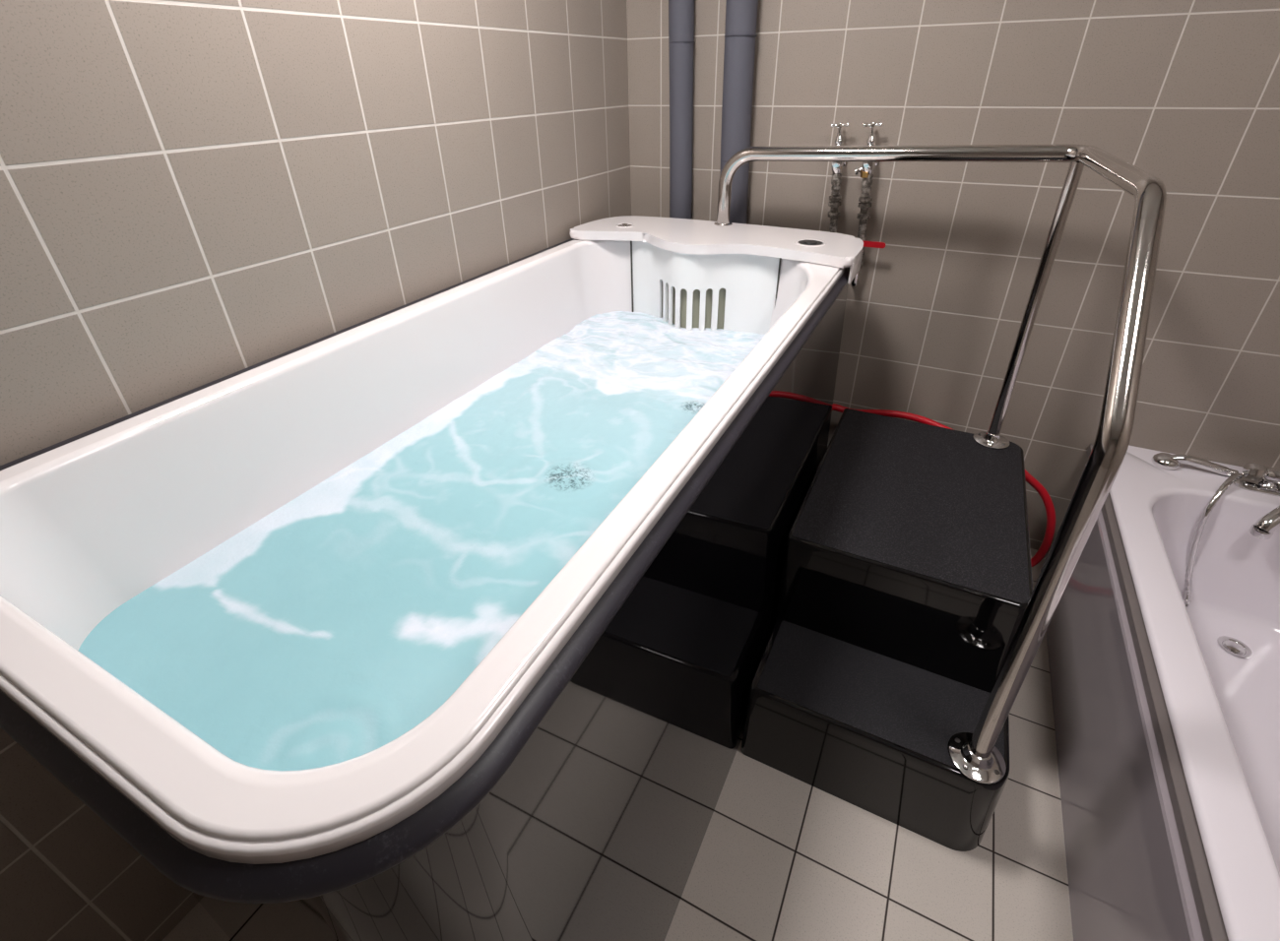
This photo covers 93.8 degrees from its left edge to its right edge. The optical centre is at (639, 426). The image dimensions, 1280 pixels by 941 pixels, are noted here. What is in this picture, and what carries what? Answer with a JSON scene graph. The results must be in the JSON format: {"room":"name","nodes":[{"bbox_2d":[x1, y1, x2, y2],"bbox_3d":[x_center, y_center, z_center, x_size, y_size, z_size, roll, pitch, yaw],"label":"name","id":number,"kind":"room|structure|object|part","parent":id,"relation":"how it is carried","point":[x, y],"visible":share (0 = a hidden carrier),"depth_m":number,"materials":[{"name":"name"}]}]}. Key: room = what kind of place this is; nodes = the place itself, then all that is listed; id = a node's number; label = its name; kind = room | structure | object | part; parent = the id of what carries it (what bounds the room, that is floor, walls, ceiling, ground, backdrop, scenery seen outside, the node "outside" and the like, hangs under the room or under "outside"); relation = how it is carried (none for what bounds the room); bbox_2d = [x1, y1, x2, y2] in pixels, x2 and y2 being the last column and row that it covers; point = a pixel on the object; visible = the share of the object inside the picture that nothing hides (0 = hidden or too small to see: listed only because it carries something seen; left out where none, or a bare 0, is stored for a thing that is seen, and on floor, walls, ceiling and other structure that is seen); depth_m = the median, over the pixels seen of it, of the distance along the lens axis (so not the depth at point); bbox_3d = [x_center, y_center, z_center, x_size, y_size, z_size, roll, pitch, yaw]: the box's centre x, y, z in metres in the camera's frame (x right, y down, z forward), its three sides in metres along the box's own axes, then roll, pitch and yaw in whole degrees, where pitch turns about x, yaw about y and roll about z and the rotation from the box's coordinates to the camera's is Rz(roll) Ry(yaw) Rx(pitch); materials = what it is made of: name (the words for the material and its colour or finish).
{"room":"hydrotherapy room","nodes":[
{"label":"hydrotherapy room","id":0,"kind":"room"},
{"bbox_2d":[0,0,631,940],"bbox_3d":[-0.924,-0.132,0.862,0.100,2.450,3.900,14,33,24],"label":"wall","id":1,"kind":"structure","parent":0,"point":[194,194],"depth_m":1.07,"materials":[{"name":"tile"}]},
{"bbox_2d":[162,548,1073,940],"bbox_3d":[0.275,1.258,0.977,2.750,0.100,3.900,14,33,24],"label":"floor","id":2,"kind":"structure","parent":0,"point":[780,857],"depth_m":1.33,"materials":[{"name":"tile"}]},
{"bbox_2d":[0,215,863,940],"bbox_3d":[-0.135,0.239,1.530,0.926,1.110,1.945,14,33,24],"label":"bath","id":3,"kind":"object","parent":2,"relation":"on","point":[569,788],"visible":0.84,"depth_m":0.86,"materials":[{"name":"white plastic"}]},
{"bbox_2d":[78,311,765,770],"bbox_3d":[-0.171,0.029,1.341,0.710,0.018,1.632,14,33,24],"label":"water","id":4,"kind":"object","parent":3,"relation":"in","point":[325,630],"visible":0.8,"depth_m":1.01,"materials":[{"name":"teal liquid"}]},
{"bbox_3d":[-0.136,0.299,1.511,0.888,1.026,1.760,14,33,24],"label":"panel","id":5,"kind":"part","parent":3,"relation":"part of","materials":[{"name":"black"}]},
{"bbox_3d":[-0.050,-0.665,1.979,0.049,0.006,0.049,14,33,24],"label":"control knob","id":6,"kind":"part","parent":3,"relation":"part of","materials":[{"name":"silver metal"}]},
{"bbox_3d":[0.177,-0.263,1.966,0.496,0.627,0.105,14,33,24],"label":"filter panel","id":7,"kind":"part","parent":3,"relation":"part of","materials":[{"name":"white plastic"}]},
{"bbox_3d":[0.228,-0.591,1.875,0.901,0.028,0.328,14,33,24],"label":"lid","id":8,"kind":"part","parent":3,"relation":"part of","materials":[{"name":"white plastic"}]},
{"bbox_3d":[0.495,-0.534,1.739,0.070,0.004,0.070,14,33,24],"label":"control knob","id":9,"kind":"part","parent":3,"relation":"part of","materials":[{"name":"black plastic"}]},
{"bbox_2d":[740,408,1032,851],"bbox_3d":[0.740,0.452,1.712,0.577,0.532,1.026,14,33,24],"label":"steps","id":10,"kind":"structure","parent":2,"relation":"on","point":[906,589],"depth_m":1.46,"materials":[{"name":"black plastic"}]},
{"bbox_2d":[713,144,1166,783],"bbox_3d":[0.502,-0.081,1.548,1.059,1.119,1.029,14,33,24],"label":"handrail","id":11,"kind":"object","parent":10,"relation":"on","point":[975,755],"visible":1,"depth_m":1.12,"materials":[{"name":"silver metal"}]},
{"bbox_3d":[1.081,-0.300,1.665,0.042,0.805,0.031,14,33,24],"label":"post","id":12,"kind":"part","parent":11,"relation":"part of","materials":[{"name":"silver metal"}]},
{"bbox_2d":[832,403,1056,567],"bbox_3d":[0.983,0.188,2.196,0.952,0.490,0.082,17,35,27],"label":"hose","id":13,"kind":"object","parent":2,"relation":"on","point":[1037,558],"visible":0.49,"depth_m":2.02,"materials":[{"name":"red rubber"}]},
{"bbox_2d":[1040,444,1279,940],"bbox_3d":[1.387,0.739,1.246,0.750,0.488,1.797,14,33,24],"label":"bathtub","id":14,"kind":"object","parent":2,"relation":"on","point":[1167,711],"visible":0.87,"depth_m":1.31,"materials":[{"name":"white ceramic"}]},
{"bbox_3d":[1.056,0.701,1.357,0.055,0.451,1.680,14,33,24],"label":"panel","id":15,"kind":"part","parent":14,"relation":"part of","materials":[{"name":"grey plastic"}]},
{"bbox_2d":[1152,452,1238,476],"bbox_3d":[1.653,0.111,1.784,0.202,0.044,0.069,13,33,22],"label":"shower","id":16,"kind":"object","parent":14,"relation":"on","point":[1166,461],"visible":0.95,"depth_m":1.78,"materials":[{"name":"silver metal"}]},
{"bbox_2d":[1227,462,1279,539],"bbox_3d":[1.823,0.220,1.619,0.320,0.116,0.251,14,33,24],"label":"mixer","id":17,"kind":"object","parent":14,"relation":"on","point":[1256,478],"visible":0.98,"depth_m":1.69,"materials":[{"name":"silver metal"}]},
{"bbox_2d":[1182,472,1242,607],"bbox_3d":[1.648,0.326,1.762,0.070,0.388,0.188,19,36,30],"label":"shower hose","id":18,"kind":"object","parent":17,"relation":"hanging from","point":[1226,484],"visible":0.98,"depth_m":1.71,"materials":[{"name":"silver metal"}]},
{"bbox_3d":[1.754,0.130,1.712,0.041,0.052,0.052,14,33,24],"label":"handle","id":19,"kind":"part","parent":17,"relation":"part of","materials":[{"name":"silver metal"}]},
{"bbox_3d":[1.860,0.187,1.683,0.320,0.008,0.090,14,33,24],"label":"deck plate","id":20,"kind":"part","parent":17,"relation":"part of","materials":[{"name":"silver metal"}]},
{"bbox_3d":[1.755,0.221,1.624,0.232,0.111,0.057,-17,34,-25],"label":"spout","id":21,"kind":"part","parent":17,"relation":"part of","materials":[{"name":"silver metal"}]},
{"bbox_2d":[626,0,1279,552],"bbox_3d":[1.121,-0.709,1.785,2.550,2.450,0.100,14,33,24],"label":"wall","id":22,"kind":"structure","parent":0,"point":[1184,93],"depth_m":1.77,"materials":[{"name":"tile"}]},
{"bbox_2d":[668,0,694,219],"bbox_3d":[0.145,-0.894,2.131,0.104,2.451,0.083,14,33,24],"label":"insulated pipe","id":23,"kind":"object","parent":22,"relation":"attached to","point":[680,12],"visible":0.44,"depth_m":1.99,"materials":[{"name":"grey"}]},
{"bbox_2d":[719,0,758,223],"bbox_3d":[0.322,-0.845,2.041,0.143,2.453,0.098,14,33,24],"label":"insulated pipe","id":24,"kind":"object","parent":22,"relation":"attached to","point":[740,34],"visible":0.34,"depth_m":1.88,"materials":[{"name":"grey"}]},
{"bbox_2d":[828,122,849,233],"bbox_3d":[0.623,-0.769,1.933,0.067,0.381,0.078,5,31,10],"label":"tap","id":25,"kind":"object","parent":22,"relation":"attached to","point":[836,166],"visible":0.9,"depth_m":1.91,"materials":[{"name":"silver metal"}]},
{"bbox_3d":[0.611,-0.921,1.831,0.044,0.016,0.045,-10,32,-15],"label":"cross handle","id":26,"kind":"part","parent":25,"relation":"part of","materials":[{"name":"silver metal"}]},
{"bbox_2d":[850,240,885,288],"bbox_3d":[0.756,-0.538,1.992,0.095,0.166,0.071,14,33,24],"label":"valve","id":27,"kind":"object","parent":22,"relation":"attached to","point":[874,244],"visible":0.52,"depth_m":1.93,"materials":[{"name":"red metal"}]},
{"bbox_3d":[0.746,-0.568,1.940,0.084,0.061,0.009,14,33,24],"label":"lever","id":28,"kind":"part","parent":27,"relation":"part of","materials":[{"name":"red"}]},
{"bbox_2d":[854,122,882,253],"bbox_3d":[0.704,-0.749,1.895,0.071,0.383,0.079,6,31,13],"label":"tap","id":29,"kind":"object","parent":22,"relation":"attached to","point":[866,170],"visible":0.91,"depth_m":1.87,"materials":[{"name":"silver metal"}]},
{"bbox_3d":[0.696,-0.902,1.792,0.044,0.016,0.045,-10,32,-15],"label":"cross handle","id":30,"kind":"part","parent":29,"relation":"part of","materials":[{"name":"silver metal"}]}
]}

